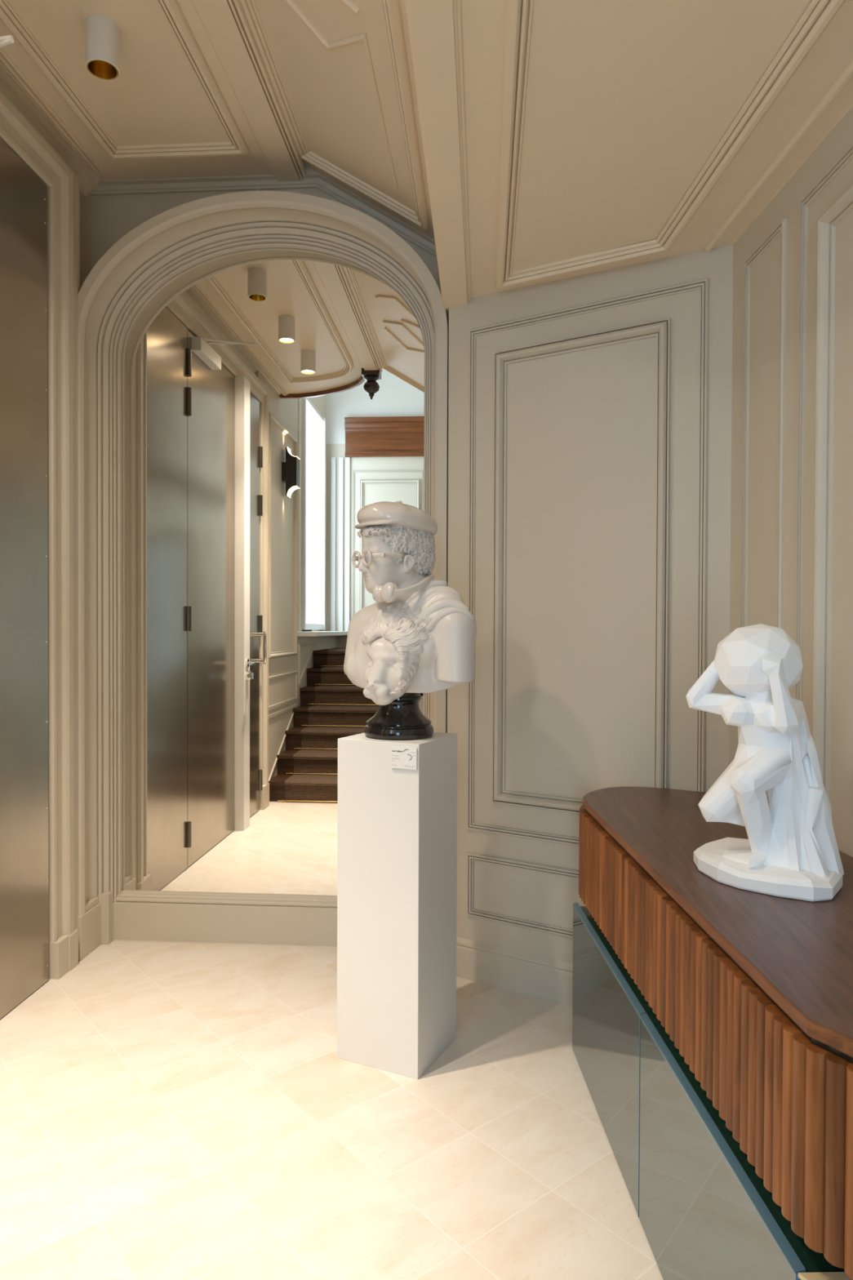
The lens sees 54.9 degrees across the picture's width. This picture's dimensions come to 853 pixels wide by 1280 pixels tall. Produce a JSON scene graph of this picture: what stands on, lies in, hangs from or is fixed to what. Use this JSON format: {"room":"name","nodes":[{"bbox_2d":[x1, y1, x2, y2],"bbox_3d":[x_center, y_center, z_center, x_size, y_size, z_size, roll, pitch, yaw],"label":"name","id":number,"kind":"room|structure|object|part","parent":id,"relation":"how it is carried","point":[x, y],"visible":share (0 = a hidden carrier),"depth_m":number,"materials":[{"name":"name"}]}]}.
{"room":"entrance hall","nodes":[
{"label":"entrance hall","id":0,"kind":"room"},
{"bbox_2d":[0,35,14,48],"bbox_3d":[-1.225,-1.526,2.125,0.302,0.087,0.330,0,1,4],"label":"door closer","id":1,"kind":"structure","parent":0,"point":[6,40],"depth_m":2.13,"materials":[{"name":"white ceramic"}]},
{"bbox_2d":[79,196,81,290],"bbox_3d":[-1.613,-1.264,0.621,0.225,5.000,5.650,0,1,4],"label":"wall","id":2,"kind":"structure","parent":0,"point":[80,198],"depth_m":3.29,"materials":[{"name":"beige paint"}]},
{"bbox_2d":[0,137,48,1018],"bbox_3d":[-1.379,-0.303,1.936,0.219,3.044,1.920,0,1,4],"label":"door","id":3,"kind":"structure","parent":2,"relation":"in","point":[24,475],"depth_m":2.72,"materials":[{"name":"metal"}]},
{"bbox_2d":[0,88,79,979],"bbox_3d":[-1.424,-0.246,1.962,0.127,2.930,2.255,0,1,4],"label":"door frame","id":4,"kind":"structure","parent":2,"relation":"attached to","point":[16,131],"depth_m":2.96,"materials":[{"name":"beige paint"}]},
{"bbox_2d":[0,64,99,199],"bbox_3d":[-1.444,-1.782,1.831,0.090,0.055,2.940,0,1,4],"label":"trim","id":5,"kind":"structure","parent":2,"relation":"attached to","point":[88,180],"depth_m":2.92,"materials":[{"name":"beige paint"}]},
{"bbox_2d":[0,47,102,173],"bbox_3d":[-1.375,-1.800,1.771,0.045,0.017,2.830,0,1,4],"label":"trim","id":6,"kind":"structure","parent":2,"relation":"attached to","point":[6,62],"depth_m":2.80,"materials":[{"name":"beige paint"}]},
{"bbox_2d":[81,187,441,346],"bbox_3d":[-0.680,-0.447,3.329,1.780,3.300,0.120,0,1,4],"label":"wall","id":7,"kind":"structure","parent":0,"point":[106,219],"depth_m":3.29,"materials":[{"name":"beige paint"}]},
{"bbox_2d":[77,891,111,960],"bbox_3d":[-0.632,1.106,3.159,1.435,0.200,0.253,0,1,4],"label":"trim","id":8,"kind":"structure","parent":7,"relation":"attached to","point":[95,927],"depth_m":3.19,"materials":[{"name":"beige paint"}]},
{"bbox_2d":[112,890,337,947],"bbox_3d":[-0.603,1.111,3.256,1.300,0.188,0.055,0,1,4],"label":"trim","id":9,"kind":"structure","parent":7,"relation":"attached to","point":[157,917],"depth_m":3.25,"materials":[{"name":"beige paint"}]},
{"bbox_2d":[87,165,436,256],"bbox_3d":[-0.593,-1.638,3.233,1.596,0.433,0.030,0,1,4],"label":"trim","id":10,"kind":"structure","parent":7,"relation":"attached to","point":[314,180],"depth_m":3.23,"materials":[{"name":"beige paint"}]},
{"bbox_2d":[77,191,448,944],"bbox_3d":[-0.625,-0.221,3.145,1.418,2.855,0.245,0,1,4],"label":"trim","id":11,"kind":"structure","parent":7,"relation":"attached to","point":[181,237],"depth_m":3.18,"materials":[{"name":"beige paint"}]},
{"bbox_2d":[122,248,424,896],"bbox_3d":[-0.617,-0.264,3.262,1.214,2.569,0.006,0,1,4],"label":"arched mirror","id":12,"kind":"object","parent":7,"relation":"attached to","point":[271,397],"visible":0.98,"depth_m":3.26,"materials":[{"name":"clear mirror"}]},
{"bbox_2d":[0,941,662,1279],"bbox_3d":[-0.197,1.248,0.130,3.600,0.001,6.600,0,1,4],"label":"floor","id":13,"kind":"structure","parent":0,"point":[169,1111],"depth_m":2.00,"materials":[{"name":"tile"}]},
{"bbox_2d":[337,732,457,1079],"bbox_3d":[-0.084,0.751,2.446,0.264,0.932,0.264,1,1,26],"label":"pedestal","id":14,"kind":"object","parent":13,"relation":"on","point":[397,828],"visible":0.88,"depth_m":2.34,"materials":[{"name":"white paint"}]},
{"bbox_2d":[391,746,417,769],"bbox_3d":[-0.063,0.328,2.280,0.081,0.061,0.006,1,1,26],"label":"label card","id":15,"kind":"object","parent":14,"relation":"attached to","point":[402,757],"visible":1,"depth_m":2.28,"materials":[{"name":"white paper"}]},
{"bbox_2d":[343,500,476,740],"bbox_3d":[-0.054,-0.063,2.409,0.392,0.698,0.274,0,1,-2],"label":"bust","id":16,"kind":"object","parent":14,"relation":"on","point":[419,634],"visible":1,"depth_m":2.35,"materials":[{"name":"white"}]},
{"bbox_2d":[572,786,852,1279],"bbox_3d":[0.691,0.852,1.468,0.470,0.762,2.213,0,1,-1],"label":"sideboard","id":17,"kind":"object","parent":13,"relation":"on","point":[713,1020],"visible":0.99,"depth_m":1.39,"materials":[{"name":"brown wood"}]},
{"bbox_3d":[0.448,1.007,2.091,0.010,0.426,0.701,0,1,-1],"label":"glass door","id":18,"kind":"part","parent":17,"relation":"part of","materials":[{"name":"grey"}]},
{"bbox_3d":[0.464,1.017,1.391,0.010,0.426,0.695,0,1,-1],"label":"glass door","id":19,"kind":"part","parent":17,"relation":"part of","materials":[{"name":"grey"}]},
{"bbox_2d":[582,786,852,1057],"bbox_3d":[0.698,0.482,1.460,0.460,0.022,2.205,0,1,-1],"label":"countertop","id":20,"kind":"structure","parent":17,"relation":"on","point":[799,953],"depth_m":1.42,"materials":[{"name":"brown wood"}]},
{"bbox_2d":[685,623,844,902],"bbox_3d":[0.680,0.218,1.640,0.285,0.500,0.272,1,1,38],"label":"figure sculpture","id":21,"kind":"object","parent":17,"relation":"on","point":[790,851],"visible":1,"depth_m":1.57,"materials":[{"name":"white paint"}]},
{"bbox_3d":[0.659,0.044,1.633,0.164,0.152,0.166,1,1,22],"label":"globe","id":22,"kind":"part","parent":21,"relation":"part of","materials":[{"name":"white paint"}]},
{"bbox_2d":[798,1271,852,1279],"bbox_3d":[0.665,0.806,0.865,0.177,0.006,0.492,0,1,-29],"label":"corner shelf","id":23,"kind":"object","parent":17,"relation":"attached to","point":[802,1275],"depth_m":1.03,"materials":[{"name":"gold metal"}]},
{"bbox_2d":[0,0,852,297],"bbox_3d":[-0.037,-1.576,0.082,3.300,0.911,6.400,0,1,4],"label":"ceiling","id":24,"kind":"structure","parent":0,"point":[628,102],"depth_m":2.16,"materials":[{"name":"beige paint"}]},
{"bbox_2d":[84,13,119,80],"bbox_3d":[-0.958,-1.751,2.426,0.095,0.130,0.095,0,1,4],"label":"ceiling spotlight","id":25,"kind":"object","parent":24,"relation":"attached to","point":[102,33],"visible":1,"depth_m":2.39,"materials":[{"name":"white metal"}]},
{"bbox_2d":[0,0,248,159],"bbox_3d":[-1.008,-1.797,1.862,0.532,0.024,2.422,0,1,4],"label":"trim","id":26,"kind":"structure","parent":24,"relation":"attached to","point":[171,9],"depth_m":2.71,"materials":[{"name":"beige paint"}]},
{"bbox_2d":[191,0,306,181],"bbox_3d":[-0.624,-1.802,2.045,0.147,0.022,2.460,0,1,4],"label":"beam","id":27,"kind":"structure","parent":24,"relation":"attached to","point":[226,26],"depth_m":2.65,"materials":[{"name":"beige paint"}]},
{"bbox_2d":[239,0,430,229],"bbox_3d":[-0.313,-1.683,1.970,0.498,0.310,2.270,0,1,4],"label":"trim","id":28,"kind":"structure","parent":24,"relation":"attached to","point":[392,11],"depth_m":2.60,"materials":[{"name":"beige paint"}]},
{"bbox_2d":[285,0,398,190],"bbox_3d":[-0.256,-1.684,2.557,0.257,0.159,0.776,0,1,4],"label":"trim","id":29,"kind":"structure","parent":24,"relation":"attached to","point":[363,37],"depth_m":2.31,"materials":[{"name":"beige paint"}]},
{"bbox_2d":[341,0,359,13],"bbox_3d":[-0.236,-1.645,2.074,0.137,0.079,0.017,0,1,-26],"label":"trim","id":30,"kind":"structure","parent":24,"relation":"attached to","point":[348,2],"depth_m":2.09,"materials":[{"name":"beige paint"}]},
{"bbox_2d":[404,0,471,330],"bbox_3d":[0.018,-1.375,1.610,0.102,0.392,3.250,0,1,4],"label":"beam","id":31,"kind":"structure","parent":24,"relation":"attached to","point":[434,26],"depth_m":1.90,"materials":[{"name":"beige paint"}]},
{"bbox_2d":[494,0,845,288],"bbox_3d":[0.528,-1.159,1.015,0.832,0.053,3.498,0,1,4],"label":"trim","id":32,"kind":"structure","parent":24,"relation":"attached to","point":[819,14],"depth_m":1.90,"materials":[{"name":"beige paint"}]},
{"bbox_2d":[704,59,852,251],"bbox_3d":[0.912,-1.133,-0.045,0.026,0.028,5.030,0,1,-1],"label":"trim","id":33,"kind":"structure","parent":24,"relation":"attached to","point":[847,73],"depth_m":1.95,"materials":[{"name":"beige paint"}]},
{"bbox_2d":[447,244,733,964],"bbox_3d":[0.528,-0.084,2.764,0.989,2.600,0.120,1,1,32],"label":"wall","id":34,"kind":"structure","parent":0,"point":[581,433],"depth_m":2.70,"materials":[{"name":"beige paint"}]},
{"bbox_2d":[456,937,573,1006],"bbox_3d":[0.484,1.147,2.725,0.972,0.138,0.014,1,1,32],"label":"baseboard","id":35,"kind":"structure","parent":34,"relation":"attached to","point":[544,978],"depth_m":2.83,"materials":[{"name":"beige paint"}]},
{"bbox_2d":[466,852,578,937],"bbox_3d":[0.494,0.877,2.719,0.825,0.226,0.010,1,1,32],"label":"trim","id":36,"kind":"structure","parent":34,"relation":"attached to","point":[471,857],"depth_m":2.84,"materials":[{"name":"beige paint"}]},
{"bbox_2d":[492,317,671,813],"bbox_3d":[0.489,-0.212,2.699,0.608,1.567,0.028,1,1,32],"label":"trim","id":37,"kind":"structure","parent":34,"relation":"attached to","point":[660,329],"depth_m":2.69,"materials":[{"name":"beige paint"}]},
{"bbox_2d":[466,278,709,846],"bbox_3d":[0.498,-0.207,2.704,0.825,1.777,0.010,1,1,32],"label":"trim","id":38,"kind":"structure","parent":34,"relation":"attached to","point":[703,284],"depth_m":2.66,"materials":[{"name":"beige paint"}]},
{"bbox_2d":[728,106,852,857],"bbox_3d":[1.039,-0.042,-0.333,0.120,2.600,5.620,0,1,-1],"label":"wall","id":39,"kind":"structure","parent":0,"point":[765,272],"depth_m":2.05,"materials":[{"name":"beige paint"}]},
{"bbox_2d":[740,218,786,697],"bbox_3d":[0.909,-0.195,2.231,0.010,1.768,0.247,0,1,-1],"label":"trim","id":40,"kind":"structure","parent":39,"relation":"attached to","point":[780,229],"depth_m":2.14,"materials":[{"name":"beige paint"}]},
{"bbox_2d":[733,103,852,244],"bbox_3d":[0.975,-1.135,-0.059,0.003,0.020,5.000,0,1,-1],"label":"trim","id":41,"kind":"structure","parent":39,"relation":"attached to","point":[851,105],"depth_m":2.04,"materials":[{"name":"beige paint"}]},
{"bbox_2d":[795,143,852,702],"bbox_3d":[0.931,-0.183,1.363,0.010,1.768,1.320,0,1,-1],"label":"trim","id":42,"kind":"structure","parent":39,"relation":"attached to","point":[846,157],"depth_m":2.00,"materials":[{"name":"beige paint"}]},
{"bbox_2d":[812,182,852,801],"bbox_3d":[0.922,-0.193,1.363,0.028,1.567,1.100,0,1,-1],"label":"trim","id":43,"kind":"structure","parent":39,"relation":"attached to","point":[842,206],"depth_m":1.88,"materials":[{"name":"beige paint"}]}
]}

